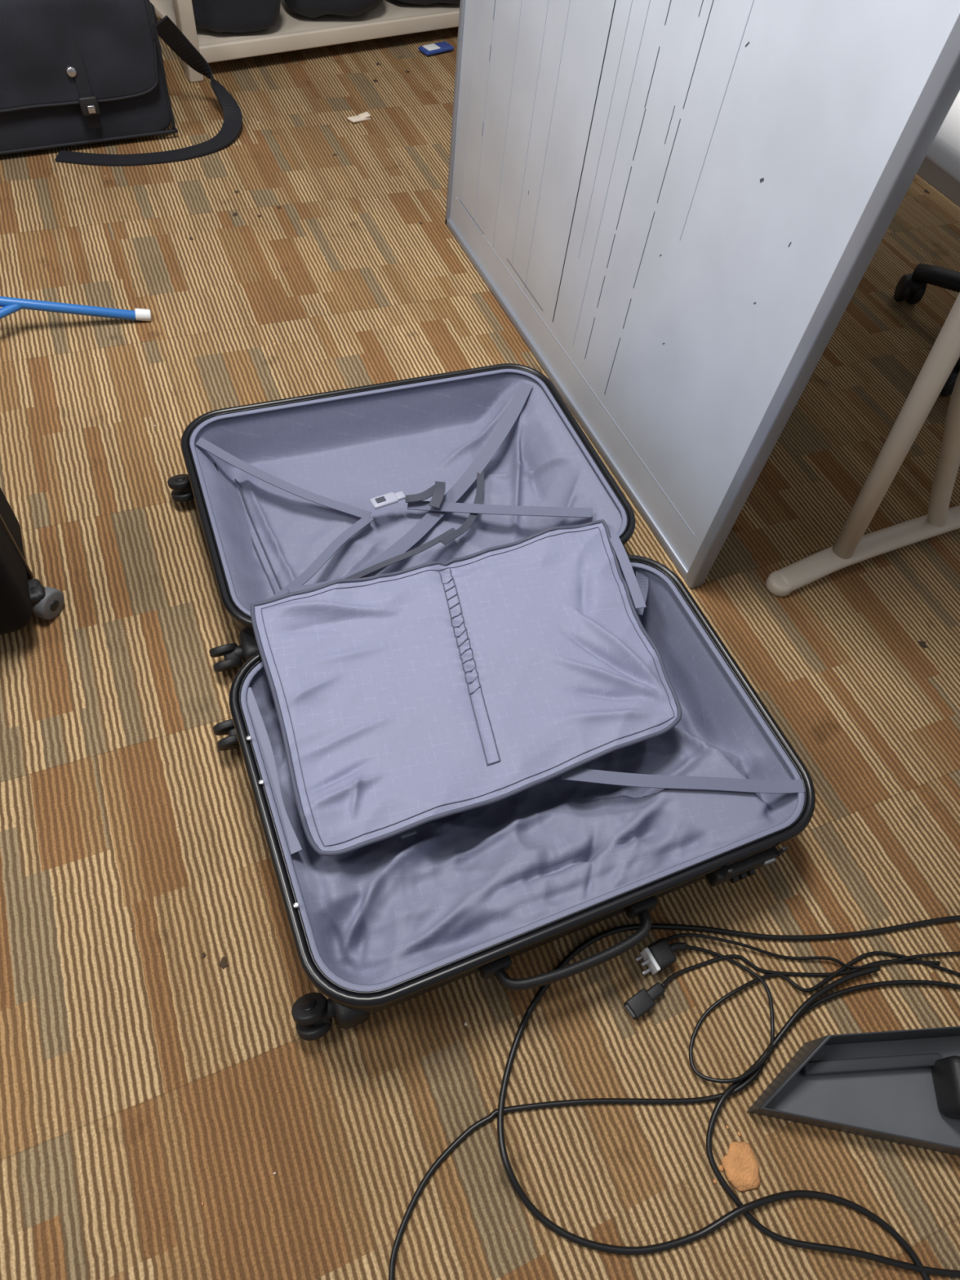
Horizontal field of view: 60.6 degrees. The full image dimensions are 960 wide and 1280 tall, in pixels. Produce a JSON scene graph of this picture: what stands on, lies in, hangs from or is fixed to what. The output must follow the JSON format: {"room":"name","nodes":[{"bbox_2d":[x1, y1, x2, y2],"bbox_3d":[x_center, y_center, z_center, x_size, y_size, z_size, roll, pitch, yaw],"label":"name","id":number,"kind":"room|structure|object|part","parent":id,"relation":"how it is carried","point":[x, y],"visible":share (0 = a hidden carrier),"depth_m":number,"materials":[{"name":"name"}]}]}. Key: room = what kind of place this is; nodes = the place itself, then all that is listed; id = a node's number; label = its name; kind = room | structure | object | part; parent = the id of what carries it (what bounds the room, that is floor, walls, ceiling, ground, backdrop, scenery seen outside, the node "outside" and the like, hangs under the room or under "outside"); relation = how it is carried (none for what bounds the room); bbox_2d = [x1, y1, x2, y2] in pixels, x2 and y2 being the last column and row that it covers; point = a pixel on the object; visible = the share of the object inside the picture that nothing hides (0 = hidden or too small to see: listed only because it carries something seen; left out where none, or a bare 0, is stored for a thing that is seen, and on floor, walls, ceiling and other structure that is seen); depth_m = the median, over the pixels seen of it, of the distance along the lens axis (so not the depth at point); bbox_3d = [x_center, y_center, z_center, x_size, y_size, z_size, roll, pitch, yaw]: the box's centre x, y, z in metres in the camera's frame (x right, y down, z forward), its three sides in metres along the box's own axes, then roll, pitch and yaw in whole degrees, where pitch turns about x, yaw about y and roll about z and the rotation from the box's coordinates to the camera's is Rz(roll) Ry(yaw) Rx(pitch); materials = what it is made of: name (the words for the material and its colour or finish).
{"room":"office","nodes":[
{"label":"office","id":0,"kind":"room"},
{"bbox_2d":[0,13,959,1279],"bbox_3d":[0.374,-0.866,2.150,7.600,0.060,6.800,-16,59,-17],"label":"floor","id":1,"kind":"structure","parent":0,"point":[141,1075],"depth_m":1.26,"materials":[{"name":"carpet"}]},
{"bbox_2d":[0,487,64,635],"bbox_3d":[-0.938,-0.271,0.997,0.554,0.885,0.250,-16,59,-17],"label":"case","id":2,"kind":"object","parent":1,"relation":"on","point":[20,594],"visible":1,"depth_m":1.31,"materials":[{"name":"black plastic"}]},
{"bbox_2d":[0,296,151,321],"bbox_3d":[-1.270,-0.717,1.423,1.225,0.626,0.213,-12,58,-15],"label":"folding stand","id":3,"kind":"object","parent":1,"relation":"on","point":[10,305],"visible":1,"depth_m":1.80,"materials":[{"name":"blue paint"}]},
{"bbox_2d":[0,0,242,166],"bbox_3d":[-1.031,-1.557,2.137,0.769,0.455,0.363,-16,59,-17],"label":"laptop bag","id":4,"kind":"object","parent":1,"relation":"on","point":[73,73],"visible":1,"depth_m":2.14,"materials":[{"name":"black fabric"}]},
{"bbox_2d":[149,0,459,82],"bbox_3d":[-0.405,-2.389,2.616,1.440,0.742,0.500,-26,63,-23],"label":"storage shelf","id":5,"kind":"object","parent":1,"relation":"on","point":[292,31],"visible":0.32,"depth_m":2.68,"materials":[{"name":"beige metal"}]},
{"bbox_3d":[-0.857,-1.961,2.277,0.045,0.720,0.045,-26,63,-23],"label":"leg","id":6,"kind":"part","parent":5,"relation":"part of","materials":[{"name":"beige metal"}]},
{"bbox_2d":[191,0,280,32],"bbox_3d":[-0.804,-2.070,2.561,0.337,0.217,0.344,-16,59,-17],"label":"duffel bag","id":7,"kind":"object","parent":5,"relation":"on","point":[215,15],"visible":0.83,"depth_m":2.52,"materials":[{"name":"black fabric"}]},
{"bbox_3d":[-0.436,-2.220,2.861,1.320,0.022,0.420,-26,63,-23],"label":"shelf","id":8,"kind":"part","parent":5,"relation":"part of","materials":[{"name":"beige metal"}]},
{"bbox_3d":[-0.322,-2.070,2.779,1.320,0.046,0.022,-26,63,-23],"label":"rail","id":9,"kind":"part","parent":5,"relation":"part of","materials":[{"name":"beige metal"}]},
{"bbox_2d":[284,0,382,17],"bbox_3d":[-0.505,-2.232,2.681,0.363,0.264,0.346,-16,59,-17],"label":"duffel bag","id":10,"kind":"object","parent":5,"relation":"on","point":[308,8],"visible":1,"depth_m":2.67,"materials":[{"name":"black fabric"}]},
{"bbox_2d":[397,0,460,4],"bbox_3d":[-0.194,-2.370,2.859,0.361,0.193,0.348,-16,59,-17],"label":"duffel bag","id":11,"kind":"object","parent":5,"relation":"on","point":[411,2],"visible":0.86,"depth_m":2.85,"materials":[{"name":"black fabric"}]},
{"bbox_2d":[347,111,370,122],"bbox_3d":[-0.371,-1.607,2.527,0.074,0.015,0.032,-36,67,-27],"label":"paper scrap","id":12,"kind":"object","parent":1,"relation":"on","point":[365,116],"visible":1,"depth_m":2.52,"materials":[{"name":"beige paper"}]},
{"bbox_2d":[418,41,453,55],"bbox_3d":[-0.152,-2.065,2.864,0.120,0.014,0.055,-32,65,-25],"label":"wrapper","id":13,"kind":"object","parent":1,"relation":"on","point":[442,46],"visible":1,"depth_m":2.85,"materials":[{"name":"blue plastic"}]},
{"bbox_2d":[48,62,928,1228],"bbox_3d":[0.349,-0.728,2.013,2.769,0.002,3.188,-16,59,-17],"label":"debris","id":14,"kind":"object","parent":1,"relation":"on","point":[223,963],"visible":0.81,"depth_m":1.56,"materials":[{"name":"brown"}]},
{"bbox_2d":[167,363,815,1040],"bbox_3d":[-0.049,-0.036,1.366,0.837,0.190,1.181,-16,59,-17],"label":"suitcase","id":15,"kind":"object","parent":1,"relation":"on","point":[475,731],"visible":1,"depth_m":1.23,"materials":[{"name":"grey fabric"}]},
{"bbox_3d":[-0.398,0.021,1.359,0.018,0.024,0.024,-16,59,-17],"label":"wheel stem","id":16,"kind":"part","parent":15,"relation":"part of","materials":[{"name":"black plastic"}]},
{"bbox_3d":[-0.195,0.477,1.063,0.018,0.024,0.024,-16,59,-17],"label":"wheel stem","id":17,"kind":"part","parent":15,"relation":"part of","materials":[{"name":"black plastic"}]},
{"bbox_3d":[0.001,0.035,1.231,0.624,0.041,0.421,-16,59,-17],"label":"divider panel","id":18,"kind":"part","parent":15,"relation":"part of","materials":[{"name":"purple fabric"}]},
{"bbox_3d":[0.020,0.425,1.068,0.040,0.034,0.016,-16,59,-17],"label":"handle mount","id":19,"kind":"part","parent":15,"relation":"part of","materials":[{"name":"black plastic"}]},
{"bbox_3d":[0.223,0.368,1.132,0.040,0.034,0.016,-16,59,-17],"label":"handle mount","id":20,"kind":"part","parent":15,"relation":"part of","materials":[{"name":"black plastic"}]},
{"bbox_3d":[0.337,0.318,1.115,0.008,0.026,0.005,-16,59,-17],"label":"zip pull","id":21,"kind":"part","parent":15,"relation":"part of","materials":[{"name":"black plastic"}]},
{"bbox_3d":[0.419,0.294,1.142,0.008,0.026,0.005,-16,59,-17],"label":"zip pull","id":22,"kind":"part","parent":15,"relation":"part of","materials":[{"name":"black plastic"}]},
{"bbox_2d":[388,915,959,1279],"bbox_3d":[0.360,0.605,1.074,0.952,0.031,0.472,1,55,-7],"label":"power cables","id":23,"kind":"object","parent":1,"relation":"on","point":[659,955],"visible":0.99,"depth_m":1.09,"materials":[{"name":"black plastic"}]},
{"bbox_3d":[0.467,0.470,1.192,0.432,0.012,0.040,-1,56,-8],"label":"iec cord","id":24,"kind":"part","parent":23,"relation":"part of","materials":[{"name":"black plastic"}]},
{"bbox_3d":[0.506,0.460,1.202,0.490,0.013,0.038,4,55,-4],"label":"thin cord","id":25,"kind":"part","parent":23,"relation":"part of","materials":[{"name":"black plastic"}]},
{"bbox_3d":[0.528,0.527,1.155,0.494,0.020,0.178,3,55,-5],"label":"plug cord","id":26,"kind":"part","parent":23,"relation":"part of","materials":[{"name":"black plastic"}]},
{"bbox_3d":[0.487,0.675,1.050,0.360,0.018,0.401,-16,59,-17],"label":"looped cord","id":27,"kind":"part","parent":23,"relation":"part of","materials":[{"name":"black plastic"}]},
{"bbox_2d":[444,0,959,588],"bbox_3d":[0.231,-0.975,1.407,0.030,1.250,1.330,-16,59,-17],"label":"partition panel","id":28,"kind":"object","parent":1,"relation":"on","point":[677,207],"visible":1,"depth_m":1.35,"materials":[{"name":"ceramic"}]},
{"bbox_3d":[-0.017,-1.489,1.731,0.028,1.250,0.018,-16,59,-17],"label":"frame","id":29,"kind":"part","parent":28,"relation":"part of","materials":[{"name":"metal"}]},
{"bbox_3d":[0.168,-0.627,1.909,0.028,0.021,1.328,-16,59,-17],"label":"frame","id":30,"kind":"part","parent":28,"relation":"part of","materials":[{"name":"metal"}]},
{"bbox_3d":[0.477,-0.465,1.084,0.030,1.250,0.026,-16,59,-17],"label":"frame","id":31,"kind":"part","parent":28,"relation":"part of","materials":[{"name":"metal"}]},
{"bbox_2d":[712,1124,759,1191],"bbox_3d":[0.332,0.666,1.043,0.057,0.006,0.069,24,56,10],"label":"biscuit","id":32,"kind":"object","parent":1,"relation":"on","point":[740,1165],"visible":1,"depth_m":1.04,"materials":[{"name":"orange food"}]},
{"bbox_2d":[746,1026,959,1155],"bbox_3d":[0.537,0.569,1.095,0.347,0.070,0.165,11,55,1],"label":"dustpan","id":33,"kind":"object","parent":1,"relation":"on","point":[900,1086],"visible":1,"depth_m":1.09,"materials":[{"name":"grey plastic"}]},
{"bbox_2d":[765,90,959,596],"bbox_3d":[0.774,-0.847,1.698,0.840,0.739,1.400,-16,59,-17],"label":"office desk","id":34,"kind":"object","parent":1,"relation":"on","point":[940,166],"visible":0.44,"depth_m":1.42,"materials":[{"name":"metal"}]},
{"bbox_3d":[0.695,-0.345,1.339,0.164,0.689,0.040,-16,59,-17],"label":"leg","id":35,"kind":"part","parent":34,"relation":"part of","materials":[{"name":"beige metal"}]},
{"bbox_3d":[0.581,-0.975,1.407,0.030,0.050,1.100,-16,59,-17],"label":"desk rail","id":36,"kind":"part","parent":34,"relation":"part of","materials":[{"name":"beige metal"}]},
{"bbox_2d":[893,262,959,396],"bbox_3d":[1.461,-1.031,1.715,0.679,1.059,0.690,-16,59,-17],"label":"office chair","id":37,"kind":"object","parent":1,"relation":"on","point":[912,287],"visible":0.7,"depth_m":2.16,"materials":[{"name":"black plastic"}]},
{"bbox_2d":[901,273,924,293],"bbox_3d":[1.171,-0.963,2.216,0.060,0.040,0.060,-16,59,-17],"label":"caster wheel","id":38,"kind":"object","parent":37,"relation":"attached to","point":[910,282],"depth_m":2.20,"materials":[{"name":"black plastic"}]},
{"bbox_3d":[1.287,-0.907,2.133,0.322,0.081,0.060,37,59,17],"label":"arm","id":39,"kind":"part","parent":37,"relation":"part of","materials":[{"name":"black plastic"}]},
{"bbox_2d":[947,367,959,378],"bbox_3d":[1.147,-0.651,1.997,0.060,0.040,0.060,-16,59,-17],"label":"caster wheel","id":40,"kind":"object","parent":37,"relation":"attached to","point":[953,375],"depth_m":1.97,"materials":[{"name":"black plastic"}]},
{"bbox_3d":[1.274,-0.735,2.012,0.322,0.081,0.060,-25,62,-22],"label":"arm","id":41,"kind":"part","parent":37,"relation":"part of","materials":[{"name":"black plastic"}]}
]}

